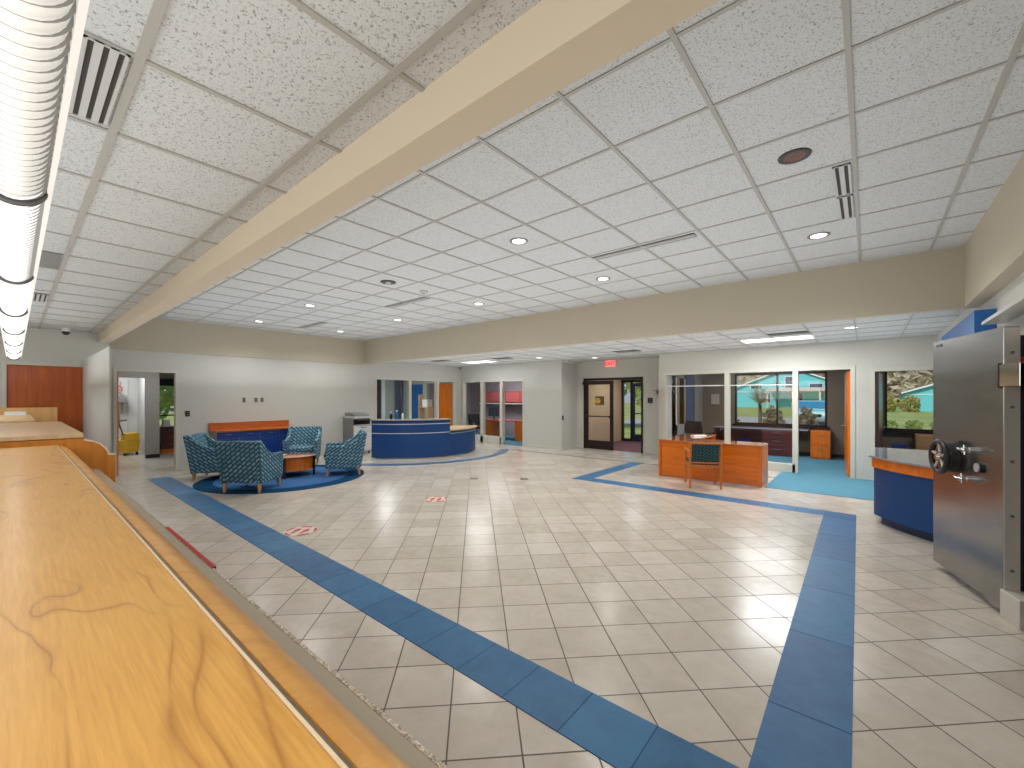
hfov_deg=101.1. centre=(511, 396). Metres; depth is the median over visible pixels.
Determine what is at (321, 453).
baseboard
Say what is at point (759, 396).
yucca plant
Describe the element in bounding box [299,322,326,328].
ceiling vent
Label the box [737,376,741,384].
tree
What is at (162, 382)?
window blind
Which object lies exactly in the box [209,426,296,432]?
countertop
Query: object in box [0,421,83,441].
countertop
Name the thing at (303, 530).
floor sticker
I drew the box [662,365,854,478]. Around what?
trim
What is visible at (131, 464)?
floor
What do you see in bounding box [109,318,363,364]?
soffit
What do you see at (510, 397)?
upper cabinet
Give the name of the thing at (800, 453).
baseboard
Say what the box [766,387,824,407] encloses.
porch
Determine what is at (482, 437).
window
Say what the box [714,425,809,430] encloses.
countertop
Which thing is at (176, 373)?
trim
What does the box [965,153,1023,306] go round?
soffit
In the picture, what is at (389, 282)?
ceiling speaker
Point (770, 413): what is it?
shrub
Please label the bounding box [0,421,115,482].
station
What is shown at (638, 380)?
window
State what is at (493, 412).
computer monitor
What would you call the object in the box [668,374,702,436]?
wall
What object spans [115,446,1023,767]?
floor
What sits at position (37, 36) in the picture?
diffuser
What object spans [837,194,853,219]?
ceiling vent
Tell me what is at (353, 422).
copier
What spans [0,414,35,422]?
countertop
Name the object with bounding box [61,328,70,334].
dome camera
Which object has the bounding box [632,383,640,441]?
exterior door
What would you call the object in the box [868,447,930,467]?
countertop
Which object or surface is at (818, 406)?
van
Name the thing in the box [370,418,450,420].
countertop
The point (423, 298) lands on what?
ceiling vent
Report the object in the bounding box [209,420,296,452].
credenza
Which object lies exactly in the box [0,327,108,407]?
wall
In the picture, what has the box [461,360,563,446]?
wall
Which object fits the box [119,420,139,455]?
bucket
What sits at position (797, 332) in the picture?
ceiling vent
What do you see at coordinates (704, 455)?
chair
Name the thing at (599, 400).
entrance door
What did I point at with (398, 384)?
curtain
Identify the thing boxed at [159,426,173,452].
base cabinet
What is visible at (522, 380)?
trim
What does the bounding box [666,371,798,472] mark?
window
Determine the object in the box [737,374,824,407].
house
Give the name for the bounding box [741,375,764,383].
tree
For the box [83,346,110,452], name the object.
wall partition
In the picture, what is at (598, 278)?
recessed light
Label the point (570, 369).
wall
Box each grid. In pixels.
[27,0,487,332]
[158,0,1023,339]
[399,314,956,366]
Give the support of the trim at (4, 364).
attached to the wall at (40, 345)
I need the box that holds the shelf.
[418,395,432,418]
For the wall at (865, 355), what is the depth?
8.42 m
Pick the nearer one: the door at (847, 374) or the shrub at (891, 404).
the door at (847, 374)
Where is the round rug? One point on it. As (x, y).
(305, 479)
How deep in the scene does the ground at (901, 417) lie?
39.86 m
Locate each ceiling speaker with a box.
[380,280,395,284]
[778,148,811,164]
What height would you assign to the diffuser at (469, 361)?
0.006 m
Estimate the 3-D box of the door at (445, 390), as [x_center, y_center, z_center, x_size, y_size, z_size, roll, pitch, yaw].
[-2.586,0.556,16.260,0.820,2.120,0.140,0,0,40]
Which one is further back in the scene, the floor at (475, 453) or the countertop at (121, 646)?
the floor at (475, 453)
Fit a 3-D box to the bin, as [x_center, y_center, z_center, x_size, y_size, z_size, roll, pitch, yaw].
[6.742,1.407,12.239,0.317,0.427,0.317,0,0,19]
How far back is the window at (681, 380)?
12.02 m
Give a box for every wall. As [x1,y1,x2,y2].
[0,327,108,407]
[111,349,460,470]
[117,371,158,457]
[119,377,144,452]
[159,373,173,378]
[381,380,521,434]
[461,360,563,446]
[564,362,576,446]
[577,357,676,454]
[589,380,620,441]
[659,336,936,479]
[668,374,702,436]
[678,378,685,423]
[703,370,913,454]
[937,272,1023,341]
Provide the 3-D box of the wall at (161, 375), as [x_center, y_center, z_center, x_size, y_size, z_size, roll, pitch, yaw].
[-10.824,0.251,14.397,0.120,2.750,2.980,0,0,40]
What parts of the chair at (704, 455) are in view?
leg, leg, seat, cross rail, rail, rail, backrest, leg, leg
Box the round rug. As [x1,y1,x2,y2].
[193,465,363,493]
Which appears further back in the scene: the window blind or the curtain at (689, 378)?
the window blind
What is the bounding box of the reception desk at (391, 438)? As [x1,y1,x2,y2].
[370,418,476,457]
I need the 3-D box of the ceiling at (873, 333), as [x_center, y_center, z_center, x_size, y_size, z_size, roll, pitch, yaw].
[1.946,-1.129,10.538,12.530,0.050,4.710,0,0,40]
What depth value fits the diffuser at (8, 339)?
3.90 m
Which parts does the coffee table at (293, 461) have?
leg, leg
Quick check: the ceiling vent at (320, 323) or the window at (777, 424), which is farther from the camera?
the window at (777, 424)
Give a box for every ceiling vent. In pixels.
[32,292,48,301]
[68,34,129,126]
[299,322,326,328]
[384,297,429,308]
[491,357,512,359]
[591,233,696,260]
[612,350,639,352]
[767,331,809,335]
[832,162,852,197]
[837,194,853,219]
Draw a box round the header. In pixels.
[942,309,995,340]
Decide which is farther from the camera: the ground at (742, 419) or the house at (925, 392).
the house at (925, 392)
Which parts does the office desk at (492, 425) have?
drawer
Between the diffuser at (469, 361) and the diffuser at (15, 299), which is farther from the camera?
the diffuser at (469, 361)
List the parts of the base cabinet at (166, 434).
drawer, drawer, drawer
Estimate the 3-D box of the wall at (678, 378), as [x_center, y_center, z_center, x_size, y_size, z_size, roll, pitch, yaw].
[5.178,0.251,14.687,3.050,2.750,0.120,0,0,40]
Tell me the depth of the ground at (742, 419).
31.45 m
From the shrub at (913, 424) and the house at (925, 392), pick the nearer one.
the shrub at (913, 424)
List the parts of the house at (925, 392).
gable trim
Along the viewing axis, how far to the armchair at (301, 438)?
10.22 m
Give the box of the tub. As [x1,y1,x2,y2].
[119,439,139,452]
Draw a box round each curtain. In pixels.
[394,380,402,418]
[686,375,693,433]
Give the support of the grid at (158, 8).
attached to the ceiling at (272, 58)
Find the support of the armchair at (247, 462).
on the round rug
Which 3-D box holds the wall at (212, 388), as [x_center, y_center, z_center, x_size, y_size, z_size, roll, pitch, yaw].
[-5.834,-0.054,11.130,0.120,3.360,12.270,0,0,40]
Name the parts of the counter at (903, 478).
panel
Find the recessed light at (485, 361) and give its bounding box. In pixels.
[459,360,498,363]
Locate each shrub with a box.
[761,405,785,423]
[799,406,818,424]
[887,396,896,411]
[887,419,897,427]
[897,395,920,411]
[903,419,923,428]
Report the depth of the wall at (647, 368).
12.08 m
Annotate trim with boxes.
[1,361,82,407]
[113,368,178,476]
[362,449,507,465]
[375,377,456,424]
[462,379,523,446]
[519,450,774,477]
[572,476,824,514]
[582,462,642,477]
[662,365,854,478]
[870,366,932,479]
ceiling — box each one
[27,0,541,332]
[155,0,1023,340]
[396,309,965,366]
[564,360,581,363]
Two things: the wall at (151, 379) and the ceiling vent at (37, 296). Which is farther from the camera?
the wall at (151, 379)
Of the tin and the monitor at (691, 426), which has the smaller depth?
the monitor at (691, 426)
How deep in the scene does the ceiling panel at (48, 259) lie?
3.47 m
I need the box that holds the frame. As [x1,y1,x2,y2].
[982,295,1023,324]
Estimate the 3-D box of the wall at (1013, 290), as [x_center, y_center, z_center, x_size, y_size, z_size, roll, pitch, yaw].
[3.789,-0.054,2.919,0.120,3.360,12.150,0,0,40]
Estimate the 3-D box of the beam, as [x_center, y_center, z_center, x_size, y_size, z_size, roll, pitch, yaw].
[-3.382,-1.354,4.233,12.530,0.760,0.140,0,0,40]
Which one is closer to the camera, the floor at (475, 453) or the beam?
the beam
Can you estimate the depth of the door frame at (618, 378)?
12.33 m
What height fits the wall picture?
0.340 m
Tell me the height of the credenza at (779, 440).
0.750 m
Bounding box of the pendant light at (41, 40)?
[0,0,89,359]
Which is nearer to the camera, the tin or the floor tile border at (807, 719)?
the floor tile border at (807, 719)
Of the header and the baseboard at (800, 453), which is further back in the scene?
the baseboard at (800, 453)
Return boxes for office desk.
[486,419,521,440]
[659,433,767,487]
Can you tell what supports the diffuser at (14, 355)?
attached to the pendant light at (41, 40)
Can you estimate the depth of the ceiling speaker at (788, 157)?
2.92 m
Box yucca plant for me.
[743,382,779,422]
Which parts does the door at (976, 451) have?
edge plate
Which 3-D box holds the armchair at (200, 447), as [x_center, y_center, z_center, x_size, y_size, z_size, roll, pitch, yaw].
[-5.928,1.173,8.425,0.825,0.882,0.750,0,0,-15]
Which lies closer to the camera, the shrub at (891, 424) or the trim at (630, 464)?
the trim at (630, 464)
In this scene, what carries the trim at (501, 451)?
on the floor at (676, 611)
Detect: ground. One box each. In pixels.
[159,403,932,441]
[624,416,824,424]
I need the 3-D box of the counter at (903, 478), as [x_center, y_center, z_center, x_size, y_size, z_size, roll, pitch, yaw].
[5.068,1.191,5.266,0.932,0.870,2.074,0,0,40]
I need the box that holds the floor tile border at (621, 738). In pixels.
[148,477,738,767]
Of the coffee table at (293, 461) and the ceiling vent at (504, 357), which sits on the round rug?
the coffee table at (293, 461)
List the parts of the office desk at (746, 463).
panel, panel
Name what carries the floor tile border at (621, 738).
on the floor at (676, 611)
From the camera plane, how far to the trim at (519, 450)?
11.15 m
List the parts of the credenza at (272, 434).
drawer, door, drawer, door, drawer, door, door, drawer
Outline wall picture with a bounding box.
[711,394,719,404]
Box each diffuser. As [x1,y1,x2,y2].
[0,0,73,197]
[0,201,40,280]
[0,280,30,314]
[1,313,25,332]
[4,331,23,344]
[6,344,21,352]
[7,352,19,358]
[464,361,494,362]
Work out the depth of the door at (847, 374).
8.52 m
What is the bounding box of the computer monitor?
[488,407,498,418]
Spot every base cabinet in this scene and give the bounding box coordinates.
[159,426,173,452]
[914,433,932,449]
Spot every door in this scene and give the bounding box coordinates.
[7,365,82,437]
[117,373,118,475]
[412,384,422,418]
[439,384,452,425]
[583,380,613,449]
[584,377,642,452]
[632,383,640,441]
[841,371,849,476]
[876,372,884,447]
[928,326,1023,630]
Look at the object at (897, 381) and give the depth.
73.81 m
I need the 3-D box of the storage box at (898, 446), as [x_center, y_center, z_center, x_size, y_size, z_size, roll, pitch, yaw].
[9.181,1.374,9.982,0.300,0.500,0.300,0,0,40]
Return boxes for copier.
[343,412,372,452]
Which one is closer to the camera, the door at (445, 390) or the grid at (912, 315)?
the grid at (912, 315)
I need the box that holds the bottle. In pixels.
[395,410,398,418]
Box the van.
[799,400,824,420]
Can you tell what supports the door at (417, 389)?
in the wall at (512, 411)
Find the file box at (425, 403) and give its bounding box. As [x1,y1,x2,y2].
[422,400,431,406]
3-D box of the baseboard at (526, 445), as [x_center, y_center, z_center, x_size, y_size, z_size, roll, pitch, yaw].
[1.272,1.581,13.588,1.402,0.090,0.922,0,0,40]
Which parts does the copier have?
paper drawer, paper drawer, control panel, paper drawer, paper drawer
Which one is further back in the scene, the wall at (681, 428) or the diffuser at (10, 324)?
the wall at (681, 428)
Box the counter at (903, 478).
[868,447,932,541]
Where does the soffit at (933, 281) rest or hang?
attached to the ceiling at (753, 43)
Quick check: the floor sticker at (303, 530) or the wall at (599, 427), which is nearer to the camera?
the floor sticker at (303, 530)
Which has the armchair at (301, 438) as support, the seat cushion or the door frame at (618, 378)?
the seat cushion
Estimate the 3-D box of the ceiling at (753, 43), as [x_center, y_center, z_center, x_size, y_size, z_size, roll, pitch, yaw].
[-1.536,-1.702,6.417,12.530,0.050,5.820,0,0,40]
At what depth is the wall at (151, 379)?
11.14 m
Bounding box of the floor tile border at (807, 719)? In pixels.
[748,511,855,767]
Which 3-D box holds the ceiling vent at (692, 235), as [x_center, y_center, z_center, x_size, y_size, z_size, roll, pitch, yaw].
[1.440,-1.673,4.733,1.190,0.016,0.110,0,0,40]
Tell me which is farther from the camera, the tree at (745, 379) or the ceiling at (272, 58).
the tree at (745, 379)
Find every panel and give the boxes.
[39,250,61,268]
[377,380,380,418]
[382,380,384,418]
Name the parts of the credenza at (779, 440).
panel, drawer, drawer, drawer, drawer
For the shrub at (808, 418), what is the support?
on the ground at (901, 417)
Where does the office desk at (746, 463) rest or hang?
on the floor at (676, 611)
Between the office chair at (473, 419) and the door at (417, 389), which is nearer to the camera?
the office chair at (473, 419)
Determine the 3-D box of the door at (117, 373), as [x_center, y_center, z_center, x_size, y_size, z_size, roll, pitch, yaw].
[-8.359,0.561,8.870,0.780,2.110,0.160,0,0,40]
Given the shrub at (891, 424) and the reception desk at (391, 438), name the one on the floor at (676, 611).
the reception desk at (391, 438)
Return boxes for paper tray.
[4,412,26,415]
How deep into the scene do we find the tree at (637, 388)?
22.07 m
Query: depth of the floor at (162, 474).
8.69 m
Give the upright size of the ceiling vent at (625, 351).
0.016 m
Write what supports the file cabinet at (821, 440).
on the floor at (816, 476)
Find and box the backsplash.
[209,420,288,429]
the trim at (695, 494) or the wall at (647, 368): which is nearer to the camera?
the trim at (695, 494)
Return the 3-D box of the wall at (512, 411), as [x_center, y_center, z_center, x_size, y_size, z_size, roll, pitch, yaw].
[-2.108,0.251,14.874,8.220,2.750,7.400,0,0,40]
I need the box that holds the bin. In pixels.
[738,437,750,441]
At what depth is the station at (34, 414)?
6.63 m
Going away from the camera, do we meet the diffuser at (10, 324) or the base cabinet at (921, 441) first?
the diffuser at (10, 324)
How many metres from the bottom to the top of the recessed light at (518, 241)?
0.010 m
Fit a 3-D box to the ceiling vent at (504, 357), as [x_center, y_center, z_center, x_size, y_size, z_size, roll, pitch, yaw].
[-0.269,-1.100,12.076,0.600,0.016,0.300,0,0,40]
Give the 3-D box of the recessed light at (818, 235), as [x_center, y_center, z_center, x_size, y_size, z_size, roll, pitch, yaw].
[3.188,-1.672,4.376,0.201,0.010,0.201,0,0,40]
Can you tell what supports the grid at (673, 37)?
attached to the ceiling at (753, 43)
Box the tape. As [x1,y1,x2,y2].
[165,526,215,568]
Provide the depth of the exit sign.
12.62 m
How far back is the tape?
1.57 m
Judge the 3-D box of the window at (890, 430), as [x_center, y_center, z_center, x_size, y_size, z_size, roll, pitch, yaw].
[10.143,0.101,9.889,2.190,1.570,0.200,0,0,40]
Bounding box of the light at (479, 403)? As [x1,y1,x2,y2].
[479,403,521,403]
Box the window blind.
[159,379,173,385]
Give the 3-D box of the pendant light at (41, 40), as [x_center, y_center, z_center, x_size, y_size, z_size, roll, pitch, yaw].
[-3.463,-0.824,2.927,9.069,0.631,0.136,0,0,40]
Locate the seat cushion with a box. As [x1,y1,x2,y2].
[287,445,312,452]
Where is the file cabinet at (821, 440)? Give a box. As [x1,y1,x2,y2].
[811,429,831,459]
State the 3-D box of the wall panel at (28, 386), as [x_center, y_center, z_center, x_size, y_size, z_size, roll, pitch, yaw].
[-7.848,0.549,7.097,0.110,2.134,0.858,0,0,40]
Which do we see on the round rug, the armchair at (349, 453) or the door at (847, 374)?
the armchair at (349, 453)
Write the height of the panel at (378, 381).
2.200 m
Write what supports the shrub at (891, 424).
on the ground at (901, 417)
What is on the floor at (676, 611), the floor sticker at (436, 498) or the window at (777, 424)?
the floor sticker at (436, 498)
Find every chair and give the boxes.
[468,414,479,434]
[684,442,722,489]
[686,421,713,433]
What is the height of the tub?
0.350 m
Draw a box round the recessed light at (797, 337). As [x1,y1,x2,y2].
[738,334,815,343]
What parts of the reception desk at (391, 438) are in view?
panel, wing panel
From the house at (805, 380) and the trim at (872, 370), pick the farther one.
the house at (805, 380)
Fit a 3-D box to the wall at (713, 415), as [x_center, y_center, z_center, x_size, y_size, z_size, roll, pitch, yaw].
[8.844,-0.054,11.085,7.200,3.360,0.150,0,0,40]
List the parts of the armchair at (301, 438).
arm, backrest, arm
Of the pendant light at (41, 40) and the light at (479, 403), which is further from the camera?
the light at (479, 403)
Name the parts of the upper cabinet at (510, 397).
door, door, door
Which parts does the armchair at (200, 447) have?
leg, backrest, arm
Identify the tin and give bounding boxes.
[161,420,170,426]
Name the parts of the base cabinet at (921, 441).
door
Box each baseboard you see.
[146,454,159,458]
[180,452,323,469]
[525,444,577,449]
[799,452,844,457]
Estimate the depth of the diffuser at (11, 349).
4.71 m
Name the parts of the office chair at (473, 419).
backrest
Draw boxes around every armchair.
[183,432,218,480]
[214,441,282,492]
[282,426,321,461]
[324,430,366,476]
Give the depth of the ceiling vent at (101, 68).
1.51 m
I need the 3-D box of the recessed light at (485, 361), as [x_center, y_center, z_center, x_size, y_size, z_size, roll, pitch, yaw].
[-1.048,-1.099,13.323,1.200,0.014,0.600,0,0,40]
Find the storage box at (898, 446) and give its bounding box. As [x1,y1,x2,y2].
[892,443,906,448]
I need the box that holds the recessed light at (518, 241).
[510,237,527,244]
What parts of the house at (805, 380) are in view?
pane, gable trim, belt trim, pane, pane, pane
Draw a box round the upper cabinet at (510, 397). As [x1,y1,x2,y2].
[479,391,521,403]
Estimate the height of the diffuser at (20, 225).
0.062 m
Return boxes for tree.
[159,386,173,419]
[625,382,640,406]
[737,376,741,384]
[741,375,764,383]
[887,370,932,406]
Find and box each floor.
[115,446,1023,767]
[115,451,371,481]
[117,442,780,476]
[362,432,521,463]
[614,441,640,452]
[764,455,873,500]
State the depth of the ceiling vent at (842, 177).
3.23 m
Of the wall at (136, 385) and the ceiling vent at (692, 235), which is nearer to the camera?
the ceiling vent at (692, 235)
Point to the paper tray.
(6, 413)
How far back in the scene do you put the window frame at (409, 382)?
13.96 m
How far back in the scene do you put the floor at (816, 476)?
8.14 m
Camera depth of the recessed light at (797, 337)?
8.03 m
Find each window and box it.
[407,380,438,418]
[475,381,504,443]
[621,378,677,440]
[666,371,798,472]
[679,378,694,423]
[732,372,829,428]
[882,371,932,433]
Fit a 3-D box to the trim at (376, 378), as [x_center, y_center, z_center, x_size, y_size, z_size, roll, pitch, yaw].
[-3.174,0.516,14.282,0.155,2.220,3.380,0,0,40]
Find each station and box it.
[0,407,56,422]
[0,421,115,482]
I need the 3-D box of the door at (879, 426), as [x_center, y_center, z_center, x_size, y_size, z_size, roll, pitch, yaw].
[7.415,0.571,8.497,0.150,2.090,0.860,0,0,45]
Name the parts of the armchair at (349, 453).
arm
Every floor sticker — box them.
[283,526,317,535]
[424,496,447,501]
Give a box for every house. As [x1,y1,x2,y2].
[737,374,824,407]
[896,383,932,411]
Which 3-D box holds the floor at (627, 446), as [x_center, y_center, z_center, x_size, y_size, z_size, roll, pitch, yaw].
[4.234,1.623,13.586,2.830,0.006,2.780,0,0,40]
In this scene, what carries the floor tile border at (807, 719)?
on the floor at (676, 611)
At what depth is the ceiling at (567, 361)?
13.02 m
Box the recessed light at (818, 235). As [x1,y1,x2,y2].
[807,232,830,239]
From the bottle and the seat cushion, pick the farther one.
the bottle
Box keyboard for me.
[690,435,706,436]
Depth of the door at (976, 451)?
3.33 m
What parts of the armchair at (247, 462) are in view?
arm, leg, backrest, leg, arm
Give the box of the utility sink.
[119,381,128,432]
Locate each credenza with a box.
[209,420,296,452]
[714,425,809,456]
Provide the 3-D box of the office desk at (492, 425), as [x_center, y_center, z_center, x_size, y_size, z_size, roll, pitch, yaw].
[-0.115,1.252,16.131,2.200,0.735,0.706,0,0,40]
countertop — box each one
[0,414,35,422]
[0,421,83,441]
[0,445,447,767]
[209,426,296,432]
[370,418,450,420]
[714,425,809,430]
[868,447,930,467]
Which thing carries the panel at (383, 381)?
attached to the wall at (512, 411)
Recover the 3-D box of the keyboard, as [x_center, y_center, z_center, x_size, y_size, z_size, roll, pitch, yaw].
[4.116,0.859,9.287,0.320,0.030,0.140,0,0,-11]
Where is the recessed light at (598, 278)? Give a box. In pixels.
[596,277,609,280]
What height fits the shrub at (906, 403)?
2.239 m
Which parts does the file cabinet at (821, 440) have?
drawer, drawer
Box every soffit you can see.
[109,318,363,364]
[364,245,981,363]
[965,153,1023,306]
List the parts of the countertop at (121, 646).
metal trim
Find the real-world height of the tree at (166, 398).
3.675 m
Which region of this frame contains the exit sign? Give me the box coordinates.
[605,360,615,366]
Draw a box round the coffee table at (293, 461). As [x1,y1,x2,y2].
[283,452,316,478]

